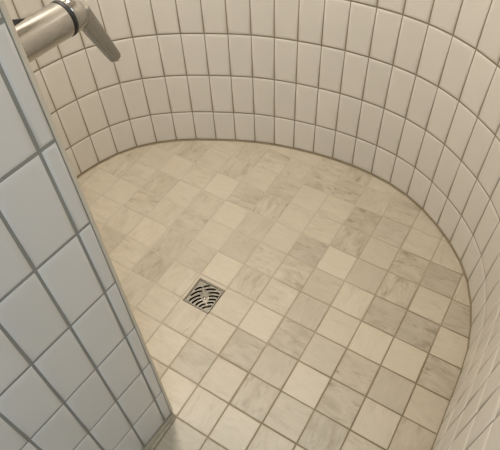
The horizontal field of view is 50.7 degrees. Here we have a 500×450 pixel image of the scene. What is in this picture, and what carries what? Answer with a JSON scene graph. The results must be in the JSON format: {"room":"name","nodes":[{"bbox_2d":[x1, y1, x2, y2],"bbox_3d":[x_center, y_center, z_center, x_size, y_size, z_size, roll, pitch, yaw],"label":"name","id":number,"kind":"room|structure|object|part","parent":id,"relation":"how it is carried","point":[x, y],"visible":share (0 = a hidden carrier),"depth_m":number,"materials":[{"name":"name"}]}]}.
{"room":"shower stall","nodes":[
{"label":"shower stall","id":0,"kind":"room"},
{"bbox_2d":[0,10,170,449],"bbox_3d":[-0.457,-0.059,0.316,0.063,2.440,0.644,28,57,23],"label":"wall","id":1,"kind":"structure","parent":0,"point":[77,373],"depth_m":0.79,"materials":[{"name":"tile"}]},
{"bbox_2d":[0,0,172,412],"bbox_3d":[-0.249,-0.268,0.451,0.007,2.400,0.017,24,56,21],"label":"trim","id":2,"kind":"structure","parent":1,"relation":"attached to","point":[3,8],"depth_m":0.68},
{"bbox_2d":[142,412,174,449],"bbox_3d":[-0.382,0.694,1.218,0.014,0.006,0.630,28,57,23],"label":"trim","id":3,"kind":"structure","parent":1,"relation":"attached to","point":[171,416],"depth_m":1.34,"materials":[{"name":"brushed metal"}]},
{"bbox_2d":[4,0,499,449],"bbox_3d":[-0.046,-0.658,0.786,1.596,2.440,1.207,24,56,21],"label":"wall","id":4,"kind":"structure","parent":0,"point":[405,94],"depth_m":1.64,"materials":[{"name":"tile"}]},
{"bbox_2d":[77,139,471,449],"bbox_3d":[-0.035,0.109,1.682,1.441,0.008,1.125,24,56,21],"label":"trim","id":5,"kind":"structure","parent":4,"relation":"attached to","point":[408,197],"depth_m":1.86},
{"bbox_2d":[78,141,469,449],"bbox_3d":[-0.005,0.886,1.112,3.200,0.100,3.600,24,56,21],"label":"floor","id":6,"kind":"structure","parent":0,"point":[341,319],"depth_m":1.59,"materials":[{"name":"tile"}]},
{"bbox_2d":[183,278,224,313],"bbox_3d":[-0.139,0.239,1.632,0.093,0.083,0.093,24,56,21],"label":"floor drain","id":7,"kind":"object","parent":6,"relation":"in","point":[204,295],"visible":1,"depth_m":1.60,"materials":[{"name":"metal"}]},
{"bbox_3d":[-0.576,-0.383,0.585,0.735,2.440,0.064,24,56,21],"label":"wall","id":8,"kind":"structure","parent":0,"visible":0},
{"bbox_2d":[12,0,120,62],"bbox_3d":[-0.252,-0.232,0.688,0.072,0.136,0.184,24,56,21],"label":"shower mixer","id":9,"kind":"object","parent":8,"relation":"attached to","point":[51,25],"visible":0.81,"depth_m":0.66,"materials":[{"name":"silver metal"}]},
{"bbox_3d":[-0.234,-0.274,0.687,0.045,0.046,0.024,24,56,21],"label":"handle","id":10,"kind":"part","parent":9,"relation":"part of","materials":[{"name":"silver metal"}]},
{"bbox_3d":[-0.213,-0.261,0.732,0.056,0.102,0.024,-25,54,-17],"label":"lever","id":11,"kind":"part","parent":9,"relation":"part of","materials":[{"name":"silver metal"}]}
]}

